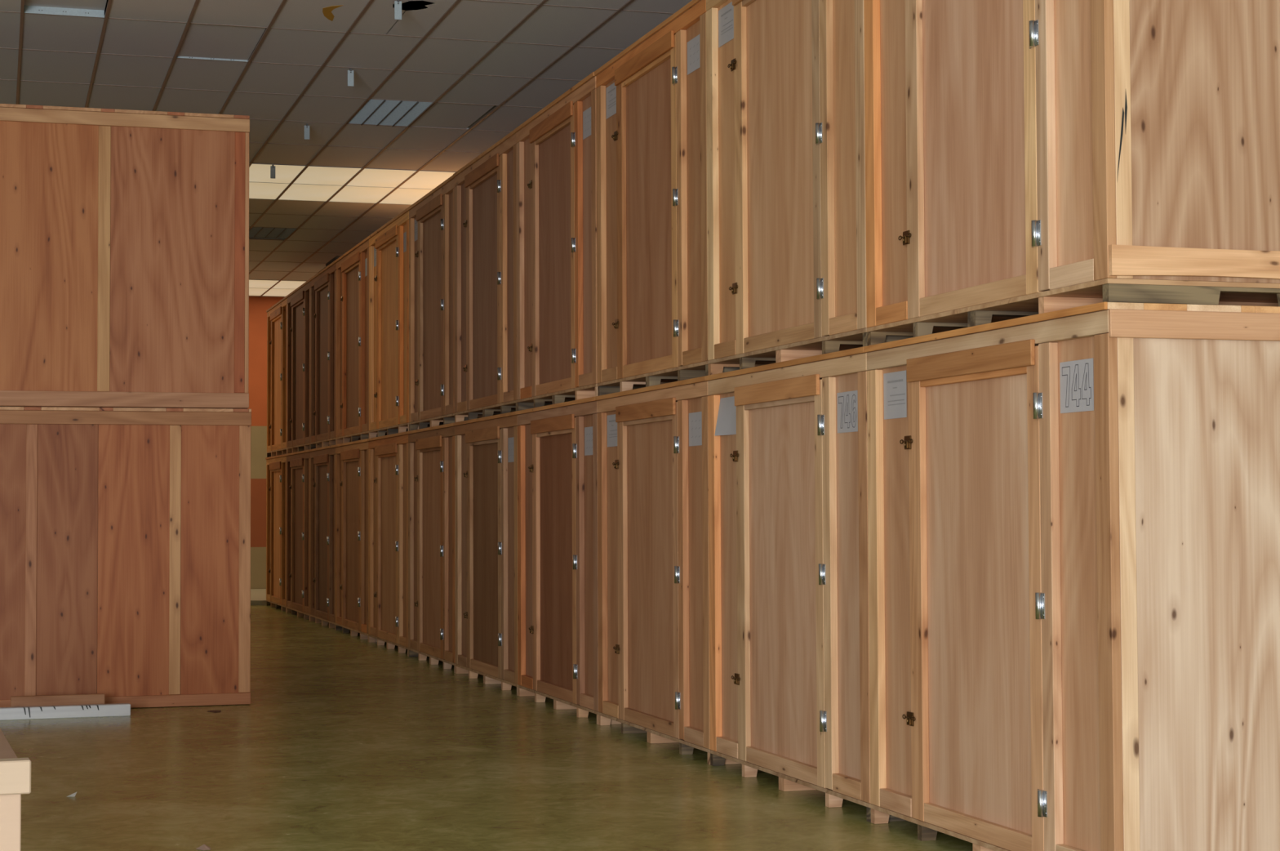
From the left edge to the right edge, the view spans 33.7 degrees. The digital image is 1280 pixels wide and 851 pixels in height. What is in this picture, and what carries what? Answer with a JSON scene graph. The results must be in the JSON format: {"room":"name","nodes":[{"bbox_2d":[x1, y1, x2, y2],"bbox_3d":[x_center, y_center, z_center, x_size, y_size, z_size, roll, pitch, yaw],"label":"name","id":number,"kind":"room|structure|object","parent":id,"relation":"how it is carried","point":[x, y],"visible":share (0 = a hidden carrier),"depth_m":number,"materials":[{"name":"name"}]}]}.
{"room":"warehouse","nodes":[
{"label":"warehouse","id":0,"kind":"room"},
{"bbox_2d":[247,296,284,588],"bbox_3d":[-11.200,-0.032,35.060,17.000,6.050,0.150,0,-2,-17],"label":"wall","id":1,"kind":"structure","parent":0,"point":[258,306],"depth_m":36.39,"materials":[{"name":"paint"}]},
{"bbox_2d":[250,588,266,604],"bbox_3d":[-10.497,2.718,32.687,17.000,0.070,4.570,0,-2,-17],"label":"trim","id":2,"kind":"structure","parent":1,"relation":"attached to","point":[258,596],"depth_m":33.04,"materials":[{"name":"beige wood"}]},
{"bbox_2d":[0,0,692,297],"bbox_3d":[-5.025,-3.439,14.867,17.022,0.814,42.306,0,-2,-17],"label":"ceiling","id":3,"kind":"structure","parent":0,"point":[516,57],"depth_m":17.70,"materials":[{"name":"tile"}]},
{"bbox_2d":[24,0,106,17],"bbox_3d":[-4.048,-3.071,14.954,0.573,0.064,1.275,0,-2,-17],"label":"ceiling light","id":4,"kind":"object","parent":3,"relation":"attached to","point":[90,8],"visible":0.97,"depth_m":15.51,"materials":[{"name":"plastic"}]},
{"bbox_2d":[176,23,266,62],"bbox_3d":[-3.279,-2.995,16.525,0.573,0.024,1.275,0,-2,-17],"label":"recessed light","id":5,"kind":"object","parent":3,"relation":"in","point":[202,42],"visible":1,"depth_m":16.55,"materials":[{"name":"plastic"}]},
{"bbox_2d":[248,288,269,295],"bbox_3d":[-6.597,-2.256,35.594,0.595,0.017,1.279,0,-2,-17],"label":"recessed light","id":6,"kind":"object","parent":3,"relation":"in","point":[252,291],"visible":0.49,"depth_m":35.52,"materials":[{"name":"white plastic"}]},
{"bbox_2d":[248,279,279,288],"bbox_3d":[-6.223,-2.303,34.370,0.595,0.017,1.279,0,-2,-17],"label":"recessed light","id":7,"kind":"object","parent":3,"relation":"in","point":[253,283],"visible":0.59,"depth_m":34.35,"materials":[{"name":"white plastic"}]},
{"bbox_2d":[248,182,289,199],"bbox_3d":[-4.378,-2.693,24.224,0.595,0.017,1.279,0,-2,-17],"label":"recessed light","id":8,"kind":"object","parent":3,"relation":"in","point":[259,190],"visible":0.59,"depth_m":24.18,"materials":[{"name":"white plastic"}]},
{"bbox_2d":[270,164,275,178],"bbox_3d":[-3.885,-2.686,22.396,0.052,0.145,0.024,0,-2,-17],"label":"bracket","id":9,"kind":"object","parent":3,"relation":"hanging from","point":[272,167],"visible":1,"depth_m":22.39,"materials":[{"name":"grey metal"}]},
{"bbox_2d":[248,226,297,239],"bbox_3d":[-4.926,-2.562,28.073,0.601,0.054,1.281,0,-2,-17],"label":"ceiling light","id":10,"kind":"object","parent":3,"relation":"attached to","point":[255,232],"visible":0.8,"depth_m":27.94,"materials":[{"name":"grey metal"}]},
{"bbox_2d":[248,163,306,183],"bbox_3d":[-4.005,-2.741,22.999,0.595,0.017,1.279,0,-2,-17],"label":"recessed light","id":11,"kind":"object","parent":3,"relation":"in","point":[258,172],"visible":0.73,"depth_m":22.94,"materials":[{"name":"white plastic"}]},
{"bbox_2d":[262,288,295,296],"bbox_3d":[-6.026,-2.252,35.768,0.595,0.017,1.279,0,-2,-17],"label":"recessed light","id":12,"kind":"object","parent":3,"relation":"in","point":[273,291],"visible":0.59,"depth_m":35.80,"materials":[{"name":"white plastic"}]},
{"bbox_2d":[271,280,306,288],"bbox_3d":[-5.652,-2.299,34.544,0.595,0.017,1.279,0,-2,-17],"label":"recessed light","id":13,"kind":"object","parent":3,"relation":"in","point":[283,284],"visible":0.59,"depth_m":34.50,"materials":[{"name":"white plastic"}]},
{"bbox_2d":[304,124,309,139],"bbox_3d":[-3.152,-2.779,20.029,0.052,0.145,0.024,0,-2,-17],"label":"bracket","id":14,"kind":"object","parent":3,"relation":"hanging from","point":[306,126],"visible":1,"depth_m":20.02,"materials":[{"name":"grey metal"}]},
{"bbox_2d":[278,183,343,201],"bbox_3d":[-3.808,-2.689,24.398,0.595,0.017,1.279,0,-2,-17],"label":"recessed light","id":15,"kind":"object","parent":3,"relation":"in","point":[301,192],"visible":1,"depth_m":24.38,"materials":[{"name":"white plastic"}]},
{"bbox_2d":[293,165,361,185],"bbox_3d":[-3.434,-2.737,23.173,0.595,0.017,1.279,0,-2,-17],"label":"recessed light","id":16,"kind":"object","parent":3,"relation":"in","point":[312,175],"visible":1,"depth_m":23.17,"materials":[{"name":"white plastic"}]},
{"bbox_2d":[347,68,354,86],"bbox_3d":[-2.393,-2.877,17.502,0.052,0.145,0.024,0,-2,-17],"label":"bracket","id":17,"kind":"object","parent":3,"relation":"hanging from","point":[350,73],"visible":1,"depth_m":17.50,"materials":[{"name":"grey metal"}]},
{"bbox_2d":[328,186,395,203],"bbox_3d":[-3.237,-2.685,24.572,0.595,0.017,1.279,0,-2,-17],"label":"recessed light","id":18,"kind":"object","parent":3,"relation":"in","point":[348,193],"visible":1,"depth_m":24.58,"materials":[{"name":"white plastic"}]},
{"bbox_2d":[345,168,417,187],"bbox_3d":[-2.863,-2.733,23.347,0.595,0.017,1.279,0,-2,-17],"label":"recessed light","id":19,"kind":"object","parent":3,"relation":"in","point":[367,177],"visible":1,"depth_m":23.32,"materials":[{"name":"white plastic"}]},
{"bbox_2d":[348,98,432,126],"bbox_3d":[-2.312,-2.896,19.500,0.601,0.054,1.281,0,-2,-17],"label":"ceiling light","id":20,"kind":"object","parent":3,"relation":"attached to","point":[376,112],"visible":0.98,"depth_m":19.47,"materials":[{"name":"grey metal"}]},
{"bbox_2d":[394,0,401,19],"bbox_3d":[-1.728,-2.970,15.114,0.052,0.145,0.024,0,-2,-17],"label":"bracket","id":21,"kind":"object","parent":3,"relation":"hanging from","point":[397,4],"visible":1,"depth_m":15.11,"materials":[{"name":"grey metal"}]},
{"bbox_2d":[350,0,456,36],"bbox_3d":[-1.765,-3.034,15.652,0.597,0.015,1.279,0,-2,-17],"label":"tile","id":22,"kind":"structure","parent":3,"relation":"attached to","point":[418,16],"depth_m":15.70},
{"bbox_2d":[378,187,432,204],"bbox_3d":[-2.666,-2.681,24.746,0.595,0.017,1.279,0,-2,-17],"label":"recessed light","id":23,"kind":"object","parent":3,"relation":"in","point":[401,195],"visible":0.59,"depth_m":24.73,"materials":[{"name":"white plastic"}]},
{"bbox_2d":[398,170,454,189],"bbox_3d":[-2.292,-2.729,23.521,0.595,0.017,1.279,0,-2,-17],"label":"recessed light","id":24,"kind":"object","parent":3,"relation":"in","point":[428,180],"visible":0.59,"depth_m":23.49,"materials":[{"name":"white plastic"}]},
{"bbox_2d":[411,102,493,128],"bbox_3d":[-1.761,-2.883,19.667,0.569,0.004,1.279,0,-2,-17],"label":"tile","id":25,"kind":"structure","parent":3,"relation":"attached to","point":[451,115],"depth_m":19.68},
{"bbox_2d":[0,604,973,850],"bbox_3d":[-5.003,2.125,14.660,17.000,0.150,42.300,0,-2,-17],"label":"floor","id":26,"kind":"structure","parent":0,"point":[343,741],"depth_m":11.55,"materials":[{"name":"green concrete"}]},
{"bbox_2d":[0,728,31,850],"bbox_3d":[-2.498,1.346,6.319,1.232,0.756,1.100,1,-2,-20],"label":"wooden box","id":27,"kind":"object","parent":26,"relation":"on","point":[15,771],"visible":1,"depth_m":6.01,"materials":[{"name":"beige wood"}]},
{"bbox_2d":[10,693,104,706],"bbox_3d":[-4.133,1.986,15.025,0.645,0.145,0.040,0,-2,-17],"label":"wooden board","id":28,"kind":"object","parent":26,"relation":"on","point":[72,699],"visible":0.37,"depth_m":15.01,"materials":[{"name":"brown wood"}]},
{"bbox_2d":[0,702,130,719],"bbox_3d":[-4.452,2.009,14.755,1.750,0.084,0.091,0,-2,-18],"label":"wooden beam","id":29,"kind":"structure","parent":26,"relation":"on","point":[118,708],"depth_m":14.85,"materials":[{"name":"white wood"}]},
{"bbox_2d":[66,791,77,796],"bbox_3d":[-2.906,1.885,10.820,0.044,0.021,0.039,0,-2,5],"label":"paper scrap","id":30,"kind":"object","parent":26,"relation":"on","point":[73,794],"visible":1,"depth_m":10.81,"materials":[{"name":"white paper"}]},
{"bbox_2d":[0,406,251,707],"bbox_3d":[-4.206,0.999,16.238,2.244,2.208,1.532,0,-2,-17],"label":"crate","id":31,"kind":"object","parent":26,"relation":"on","point":[125,532],"visible":0.97,"depth_m":15.59,"materials":[{"name":"brown wood"}]},
{"bbox_2d":[0,103,249,408],"bbox_3d":[-4.232,-1.212,16.316,2.244,2.206,1.532,0,-2,-17],"label":"crate","id":32,"kind":"object","parent":31,"relation":"on","point":[124,233],"visible":1,"depth_m":15.66,"materials":[{"name":"brown wood"}]},
{"bbox_2d":[195,844,211,850],"bbox_3d":[-1.887,1.818,9.142,0.065,0.019,0.100,0,-2,-17],"label":"chip","id":33,"kind":"object","parent":26,"relation":"on","point":[204,846],"visible":1,"depth_m":9.13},
{"bbox_2d":[207,710,221,712],"bbox_3d":[-3.070,2.062,15.275,0.107,0.005,0.207,0,-2,-17],"label":"scrap","id":34,"kind":"object","parent":26,"relation":"on","point":[213,711],"visible":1,"depth_m":15.26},
{"bbox_2d":[265,453,286,612],"bbox_3d":[-4.550,1.550,30.827,1.542,2.210,2.283,0,-2,-17],"label":"crate","id":35,"kind":"object","parent":26,"relation":"on","point":[276,467],"visible":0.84,"depth_m":30.75,"materials":[{"name":"brown wood"}]},
{"bbox_2d":[266,296,287,457],"bbox_3d":[-4.555,-0.660,30.912,1.542,2.210,2.283,0,-2,-17],"label":"crate","id":36,"kind":"object","parent":35,"relation":"on","point":[277,314],"visible":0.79,"depth_m":30.80,"materials":[{"name":"brown wood"}]},
{"bbox_2d":[285,449,310,621],"bbox_3d":[-3.883,1.465,28.639,1.542,2.210,2.287,0,-2,-17],"label":"crate","id":37,"kind":"object","parent":26,"relation":"on","point":[298,463],"visible":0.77,"depth_m":28.51,"materials":[{"name":"brown wood"}]},
{"bbox_2d":[286,279,310,453],"bbox_3d":[-3.888,-0.745,28.724,1.542,2.210,2.287,0,-2,-17],"label":"crate","id":38,"kind":"object","parent":37,"relation":"on","point":[298,402],"visible":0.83,"depth_m":28.59,"materials":[{"name":"brown wood"}]},
{"bbox_2d":[308,444,342,630],"bbox_3d":[-3.236,1.382,26.518,1.542,2.210,2.142,0,-2,-17],"label":"crate","id":39,"kind":"object","parent":26,"relation":"on","point":[322,460],"visible":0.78,"depth_m":26.38,"materials":[{"name":"brown wood"}]},
{"bbox_2d":[309,261,336,448],"bbox_3d":[-3.244,-0.828,26.602,1.542,2.210,2.142,0,-2,-17],"label":"crate","id":40,"kind":"object","parent":39,"relation":"on","point":[322,284],"visible":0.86,"depth_m":26.47,"materials":[{"name":"brown wood"}]},
{"bbox_2d":[319,255,341,271],"bbox_3d":[-3.668,-1.997,26.408,0.500,0.110,1.500,0,-2,-17],"label":"blanket","id":41,"kind":"object","parent":40,"relation":"on","point":[335,258],"visible":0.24,"depth_m":26.03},
{"bbox_2d":[333,438,377,641],"bbox_3d":[-2.582,1.298,24.371,1.542,2.210,2.343,0,-2,-17],"label":"crate","id":42,"kind":"object","parent":26,"relation":"on","point":[351,457],"visible":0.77,"depth_m":24.26,"materials":[{"name":"brown wood"}]},
{"bbox_2d":[334,237,386,444],"bbox_3d":[-2.587,-0.911,24.456,1.542,2.210,2.343,0,-2,-17],"label":"crate","id":43,"kind":"object","parent":42,"relation":"on","point":[352,292],"visible":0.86,"depth_m":24.33,"materials":[{"name":"brown wood"}]},
{"bbox_2d":[367,431,408,656],"bbox_3d":[-1.902,1.212,22.143,1.542,2.210,2.311,0,-2,-17],"label":"crate","id":44,"kind":"object","parent":26,"relation":"on","point":[388,455],"visible":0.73,"depth_m":21.99,"materials":[{"name":"brown wood"}]},
{"bbox_2d":[367,208,430,438],"bbox_3d":[-1.909,-0.998,22.227,1.542,2.210,2.311,0,-2,-17],"label":"crate","id":45,"kind":"object","parent":44,"relation":"on","point":[388,245],"visible":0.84,"depth_m":22.04,"materials":[{"name":"brown wood"}]},
{"bbox_2d":[406,422,455,672],"bbox_3d":[-1.242,1.127,19.978,1.542,2.210,2.211,0,-2,-17],"label":"crate","id":46,"kind":"object","parent":26,"relation":"on","point":[431,450],"visible":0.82,"depth_m":19.79,"materials":[{"name":"brown wood"}]},
{"bbox_2d":[407,174,480,431],"bbox_3d":[-1.246,-1.083,20.063,1.542,2.210,2.211,0,-2,-17],"label":"crate","id":47,"kind":"object","parent":46,"relation":"on","point":[431,217],"visible":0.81,"depth_m":19.86,"materials":[{"name":"brown wood"}]},
{"bbox_2d":[453,411,518,695],"bbox_3d":[-0.578,1.042,17.799,1.542,2.210,2.339,0,-2,-17],"label":"crate","id":48,"kind":"object","parent":26,"relation":"on","point":[486,448],"visible":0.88,"depth_m":17.58,"materials":[{"name":"brown wood"}]},
{"bbox_2d":[453,129,516,422],"bbox_3d":[-0.589,-1.168,17.882,1.542,2.210,2.339,0,-2,-17],"label":"crate","id":49,"kind":"object","parent":48,"relation":"on","point":[486,187],"visible":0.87,"depth_m":17.68,"materials":[{"name":"brown wood"}]},
{"bbox_2d":[515,396,621,724],"bbox_3d":[0.096,0.956,15.586,1.542,2.210,2.284,0,-2,-17],"label":"crate","id":50,"kind":"object","parent":26,"relation":"on","point":[557,637],"visible":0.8,"depth_m":15.33,"materials":[{"name":"brown wood"}]},
{"bbox_2d":[514,71,597,410],"bbox_3d":[0.083,-1.254,15.668,1.542,2.210,2.284,0,-2,-17],"label":"crate","id":51,"kind":"object","parent":50,"relation":"on","point":[557,353],"visible":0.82,"depth_m":15.40,"materials":[{"name":"brown wood"}]},
{"bbox_2d":[595,375,738,764],"bbox_3d":[0.768,0.870,13.381,1.542,2.210,2.321,0,-2,-17],"label":"crate","id":52,"kind":"object","parent":26,"relation":"on","point":[653,588],"visible":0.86,"depth_m":13.13,"materials":[{"name":"brown wood"}]},
{"bbox_2d":[594,0,739,395],"bbox_3d":[0.760,-1.340,13.465,1.542,2.210,2.321,0,-2,-17],"label":"crate","id":53,"kind":"object","parent":52,"relation":"on","point":[652,275],"visible":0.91,"depth_m":13.20,"materials":[{"name":"brown wood"}]},
{"bbox_2d":[705,346,906,822],"bbox_3d":[1.443,0.784,11.169,1.542,2.210,2.299,0,-2,-17],"label":"crate","id":54,"kind":"object","parent":26,"relation":"on","point":[788,544],"visible":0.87,"depth_m":10.86,"materials":[{"name":"brown wood"}]},
{"bbox_2d":[706,0,913,375],"bbox_3d":[1.434,-1.426,11.253,1.542,2.210,2.299,0,-2,-17],"label":"crate","id":55,"kind":"object","parent":54,"relation":"on","point":[785,116],"visible":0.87,"depth_m":11.02,"materials":[{"name":"brown wood"}]},
{"bbox_2d":[863,302,1279,850],"bbox_3d":[2.109,0.699,8.984,1.542,2.210,2.265,0,-2,-17],"label":"crate","id":56,"kind":"object","parent":26,"relation":"on","point":[1073,513],"visible":1,"depth_m":8.02,"materials":[{"name":"brown wood"}]},
{"bbox_2d":[863,0,1279,345],"bbox_3d":[2.101,-1.511,9.066,1.542,2.210,2.269,0,-2,-17],"label":"crate","id":57,"kind":"object","parent":56,"relation":"on","point":[1024,157],"visible":0.94,"depth_m":8.16,"materials":[{"name":"brown wood"}]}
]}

